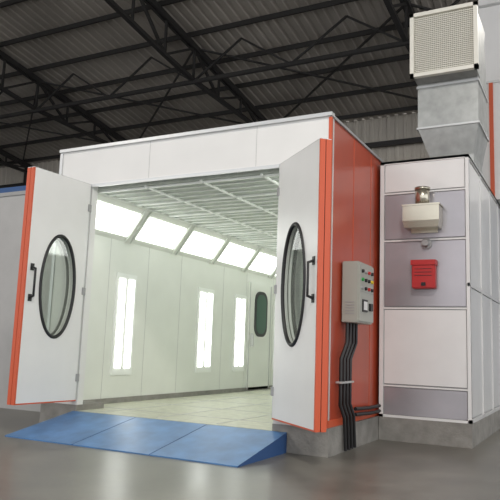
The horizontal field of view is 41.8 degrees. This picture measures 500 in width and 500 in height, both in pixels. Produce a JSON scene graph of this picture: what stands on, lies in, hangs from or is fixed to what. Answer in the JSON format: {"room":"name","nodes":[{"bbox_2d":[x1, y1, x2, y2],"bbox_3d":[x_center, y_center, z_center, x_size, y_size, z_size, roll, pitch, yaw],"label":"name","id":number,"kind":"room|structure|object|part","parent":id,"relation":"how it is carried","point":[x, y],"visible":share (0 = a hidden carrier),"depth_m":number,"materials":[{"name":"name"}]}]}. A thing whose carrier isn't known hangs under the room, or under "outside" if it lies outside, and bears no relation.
{"room":"industrial workshop","nodes":[
{"label":"industrial workshop","id":0,"kind":"room"},
{"bbox_2d":[0,186,25,192],"bbox_3d":[-5.984,-0.861,11.643,7.470,0.080,0.140,-2,-10,28],"label":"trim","id":1,"kind":"structure","parent":0,"point":[18,188],"depth_m":10.41,"materials":[{"name":"blue"}]},
{"bbox_2d":[0,148,32,172],"bbox_3d":[-16.068,-6.750,16.760,0.190,2.779,28.024,-2,-10,28],"label":"truss","id":2,"kind":"object","parent":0,"point":[6,154],"visible":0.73,"depth_m":27.91,"materials":[{"name":"grey metal"}]},
{"bbox_2d":[0,0,459,187],"bbox_3d":[-3.757,-6.141,11.428,40.000,4.855,25.490,-2,-10,28],"label":"purlins","id":3,"kind":"structure","parent":2,"relation":"attached to","point":[382,29],"depth_m":19.43,"materials":[{"name":"grey metal"}]},
{"bbox_2d":[28,263,34,300],"bbox_3d":[-2.481,0.364,7.425,0.008,0.430,0.050,-3,-10,31],"label":"plate","id":4,"kind":"object","parent":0,"point":[32,264],"depth_m":7.42,"materials":[{"name":"black metal"}]},
{"bbox_2d":[0,50,126,143],"bbox_3d":[-10.751,-6.968,13.987,0.190,2.779,28.024,-2,-10,28],"label":"truss","id":5,"kind":"object","parent":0,"point":[46,88],"visible":0.7,"depth_m":21.77,"materials":[{"name":"grey metal"}]},
{"bbox_2d":[104,0,266,122],"bbox_3d":[-5.434,-7.187,11.215,0.190,2.779,28.024,-2,-10,28],"label":"truss","id":6,"kind":"object","parent":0,"point":[203,58],"visible":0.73,"depth_m":18.03,"materials":[{"name":"grey metal"}]},
{"bbox_2d":[0,113,429,184],"bbox_3d":[2.086,0.003,22.138,40.010,8.720,0.030,-2,-10,28],"label":"wall","id":7,"kind":"structure","parent":0,"point":[403,126],"depth_m":21.52,"materials":[{"name":"grey metal"}]},
{"bbox_2d":[0,0,477,167],"bbox_3d":[-4.176,-7.548,10.725,40.010,2.460,28.200,-2,-10,28],"label":"roof trusses","id":8,"kind":"structure","parent":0,"point":[28,17],"depth_m":19.58,"materials":[{"name":"black metal"}]},
{"bbox_2d":[0,408,499,499],"bbox_3d":[-4.517,2.315,9.305,40.000,0.100,28.300,-2,-10,28],"label":"floor","id":9,"kind":"structure","parent":0,"point":[378,469],"depth_m":5.39,"materials":[{"name":"grey concrete"}]},
{"bbox_2d":[0,190,25,196],"bbox_3d":[-6.046,0.829,11.392,7.470,3.340,0.140,-2,-10,28],"label":"wall trim","id":10,"kind":"object","parent":9,"relation":"on","point":[16,192],"visible":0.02,"depth_m":10.39,"materials":[{"name":"grey metal"}]},
{"bbox_2d":[0,195,52,411],"bbox_3d":[-6.055,0.849,11.393,7.450,3.300,0.100,-2,-10,28],"label":"wall","id":11,"kind":"structure","parent":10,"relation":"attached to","point":[11,207],"depth_m":10.14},
{"bbox_2d":[23,166,29,182],"bbox_3d":[-9.849,0.566,28.109,0.260,8.500,0.250,-2,-10,28],"label":"post","id":12,"kind":"object","parent":9,"relation":"on","point":[25,174],"visible":0.14,"depth_m":28.57,"materials":[{"name":"grey metal"}]},
{"bbox_2d":[5,411,286,467],"bbox_3d":[-1.122,1.913,6.790,2.830,0.200,1.020,-2,-10,28],"label":"ramp","id":13,"kind":"object","parent":9,"relation":"on","point":[237,447],"visible":1,"depth_m":6.63,"materials":[{"name":"blue paint"}]},
{"bbox_2d":[39,111,383,457],"bbox_3d":[0.832,0.893,10.747,3.830,3.520,7.452,-2,-10,28],"label":"booth","id":14,"kind":"object","parent":9,"relation":"on","point":[177,324],"depth_m":8.84,"materials":[{"name":"metal"}]},
{"bbox_2d":[7,167,30,404],"bbox_3d":[-2.370,0.436,7.779,0.054,2.691,0.914,-3,-10,31],"label":"leaf edge","id":15,"kind":"object","parent":14,"relation":"attached to","point":[29,168],"visible":0.48,"depth_m":7.38,"materials":[{"name":"orange metal"}]},
{"bbox_2d":[11,166,91,404],"bbox_3d":[-2.317,0.433,7.747,0.054,2.691,0.914,-3,-10,31],"label":"leaf edge","id":16,"kind":"object","parent":14,"relation":"attached to","point":[33,169],"visible":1,"depth_m":7.38,"materials":[{"name":"orange"}]},
{"bbox_2d":[15,167,90,403],"bbox_3d":[-2.285,0.427,7.733,0.121,2.670,0.882,-3,-10,31],"label":"leaf","id":17,"kind":"object","parent":14,"relation":"attached to","point":[47,370],"depth_m":7.68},
{"bbox_3d":[-2.456,0.363,7.410,0.075,0.375,0.028,-3,-10,31],"label":"handle","id":18,"kind":"part","parent":17,"relation":"part of","materials":[{"name":"black metal"}]},
{"bbox_2d":[39,234,75,338],"bbox_3d":[-2.280,0.427,7.762,0.040,1.238,0.558,-3,-10,31],"label":"window gasket","id":19,"kind":"structure","parent":17,"relation":"attached to","point":[65,238],"depth_m":7.76,"materials":[{"name":"black rubber"}]},
{"bbox_2d":[54,238,70,334],"bbox_3d":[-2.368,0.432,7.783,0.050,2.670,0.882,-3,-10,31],"label":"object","id":20,"kind":"structure","parent":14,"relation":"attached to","point":[62,240],"depth_m":8.00,"materials":[{"name":"white metal"}]},
{"bbox_2d":[51,238,68,334],"bbox_3d":[-2.375,0.432,7.819,0.040,1.238,0.558,-3,-10,31],"label":"window frame","id":21,"kind":"structure","parent":20,"relation":"attached to","point":[58,239],"depth_m":8.00,"materials":[{"name":"white metal"}]},
{"bbox_3d":[-2.059,0.512,8.109,0.012,2.190,0.050,-3,-10,31],"label":"hinges","id":22,"kind":"part","parent":14,"relation":"part of","materials":[{"name":"silver metal"}]},
{"bbox_3d":[-0.863,0.222,7.572,3.810,3.250,0.090,-2,-10,28],"label":"trim","id":23,"kind":"part","parent":14,"relation":"part of","materials":[{"name":"silver metal"}]},
{"bbox_3d":[0.204,1.728,13.113,0.090,2.080,0.950,-2,-10,28],"label":"service door","id":24,"kind":"part","parent":14,"relation":"part of","materials":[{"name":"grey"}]},
{"bbox_3d":[0.266,0.415,6.891,0.012,2.190,0.050,5,-9,-20],"label":"hinges","id":25,"kind":"part","parent":14,"relation":"part of","materials":[{"name":"silver metal"}]},
{"bbox_2d":[287,228,298,340],"bbox_3d":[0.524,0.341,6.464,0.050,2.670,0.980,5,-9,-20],"label":"window frame","id":26,"kind":"structure","parent":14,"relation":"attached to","point":[296,230],"depth_m":6.73,"materials":[{"name":"white metal"}]},
{"bbox_2d":[291,232,299,336],"bbox_3d":[0.534,0.343,6.510,0.040,1.238,0.578,5,-9,-20],"label":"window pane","id":27,"kind":"structure","parent":26,"relation":"attached to","point":[298,235],"depth_m":6.73,"materials":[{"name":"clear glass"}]},
{"bbox_2d":[272,139,319,429],"bbox_3d":[0.433,0.333,6.431,0.121,2.670,0.980,5,-9,-20],"label":"leaf","id":28,"kind":"object","parent":14,"relation":"attached to","point":[294,367],"depth_m":6.34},
{"bbox_2d":[281,222,305,346],"bbox_3d":[0.429,0.334,6.472,0.040,1.238,0.578,5,-9,-20],"label":"window gasket","id":29,"kind":"structure","parent":28,"relation":"attached to","point":[294,224],"depth_m":6.53,"materials":[{"name":"black rubber"}]},
{"bbox_3d":[0.556,0.268,6.034,0.075,0.375,0.028,5,-9,-20],"label":"handle","id":30,"kind":"part","parent":28,"relation":"part of","materials":[{"name":"black metal"}]},
{"bbox_2d":[272,138,325,431],"bbox_3d":[0.467,0.340,6.439,0.054,2.691,1.012,5,-9,-20],"label":"leaf edge","id":31,"kind":"object","parent":14,"relation":"attached to","point":[322,152],"visible":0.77,"depth_m":5.97,"materials":[{"name":"orange"}]},
{"bbox_2d":[320,156,325,429],"bbox_3d":[0.664,0.277,5.996,0.012,2.670,0.022,5,-9,-20],"label":"seal","id":32,"kind":"object","parent":14,"relation":"attached to","point":[325,156],"visible":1,"depth_m":5.97,"materials":[{"name":"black rubber"}]},
{"bbox_2d":[320,139,331,431],"bbox_3d":[0.525,0.345,6.460,0.054,2.691,1.012,5,-9,-20],"label":"leaf edge","id":33,"kind":"object","parent":14,"relation":"attached to","point":[328,141],"visible":0.43,"depth_m":5.98,"materials":[{"name":"orange metal"}]},
{"bbox_3d":[2.503,0.719,9.916,0.032,3.200,7.412,-2,-10,28],"label":"trim","id":34,"kind":"part","parent":14,"relation":"part of","materials":[{"name":"orange metal"}]},
{"bbox_2d":[342,261,373,324],"bbox_3d":[1.188,0.473,7.123,0.220,0.650,0.505,-2,-10,28],"label":"control panel","id":35,"kind":"object","parent":14,"relation":"attached to","point":[357,276],"visible":1,"depth_m":6.94,"materials":[{"name":"painted steel"},{"name":"plastic"}]},
{"bbox_2d":[345,301,353,313],"bbox_3d":[1.049,0.605,6.889,0.100,0.130,0.005,-2,-10,28],"label":"vent","id":36,"kind":"object","parent":35,"relation":"attached to","point":[349,305],"depth_m":6.89,"materials":[{"name":"grey"}]},
{"bbox_2d":[336,322,380,450],"bbox_3d":[1.226,1.492,7.289,0.080,1.313,1.360,-2,-10,28],"label":"cable conduit","id":37,"kind":"object","parent":35,"relation":"attached to","point":[345,381],"visible":0.97,"depth_m":6.89,"materials":[{"name":"black rubber"}]},
{"bbox_3d":[1.259,0.471,7.089,0.017,0.610,0.480,-2,-10,28],"label":"lid","id":38,"kind":"part","parent":35,"relation":"part of","materials":[{"name":"grey metal"}]},
{"bbox_2d":[379,154,499,448],"bbox_3d":[3.131,0.892,9.837,1.075,3.420,4.560,-2,-10,28],"label":"equipment cabinet","id":39,"kind":"object","parent":9,"relation":"on","point":[439,348],"visible":0.98,"depth_m":7.88,"materials":[{"name":"metal"}]},
{"bbox_2d":[401,186,443,233],"bbox_3d":[2.077,-0.486,7.887,0.450,0.535,0.230,-2,-10,28],"label":"box","id":40,"kind":"object","parent":39,"relation":"attached to","point":[423,216],"visible":1,"depth_m":7.82,"materials":[{"name":"beige plastic"}]},
{"bbox_2d":[410,259,437,288],"bbox_3d":[2.078,0.291,7.822,0.295,0.340,0.115,-2,-10,28],"label":"alarm box","id":41,"kind":"object","parent":39,"relation":"attached to","point":[424,272],"visible":1,"depth_m":7.78,"materials":[{"name":"red metal"}]},
{"bbox_2d":[421,238,431,248],"bbox_3d":[2.116,-0.082,7.887,0.130,0.130,0.075,-2,-10,28],"label":"switch","id":42,"kind":"object","parent":39,"relation":"attached to","point":[426,243],"visible":1,"depth_m":7.88,"materials":[{"name":"grey"}]},
{"bbox_3d":[3.187,-0.785,10.077,1.075,0.030,4.540,-2,-10,28],"label":"panel","id":43,"kind":"part","parent":39,"relation":"part of","materials":[{"name":"white metal"}]},
{"bbox_2d":[410,1,488,177],"bbox_3d":[2.699,-2.043,8.780,0.850,2.040,1.070,-2,-10,28],"label":"duct","id":44,"kind":"object","parent":39,"relation":"on","point":[447,51],"visible":0.97,"depth_m":8.46,"materials":[{"name":"silver metal"}]},
{"bbox_2d":[410,1,478,79],"bbox_3d":[2.489,-2.689,8.428,0.850,0.880,0.070,-2,-10,28],"label":"grille","id":45,"kind":"object","parent":44,"relation":"attached to","point":[445,40],"depth_m":8.42,"materials":[{"name":"white"}]},
{"bbox_2d":[311,256,314,302],"bbox_3d":[0.584,0.271,6.044,0.008,0.430,0.050,5,-9,-20],"label":"plate","id":46,"kind":"object","parent":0,"point":[313,257],"depth_m":6.04,"materials":[{"name":"black metal"}]},
{"bbox_2d":[383,0,414,53],"bbox_3d":[-0.118,-7.405,8.442,0.190,2.779,28.024,-2,-10,28],"label":"truss","id":47,"kind":"object","parent":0,"point":[406,4],"visible":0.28,"depth_m":15.29,"materials":[{"name":"grey metal"}]},
{"bbox_2d":[478,0,499,203],"bbox_3d":[4.353,-3.137,10.674,1.090,4.880,0.950,-2,-10,28],"label":"wall","id":48,"kind":"structure","parent":0,"point":[488,10],"depth_m":10.33,"materials":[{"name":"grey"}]}
]}

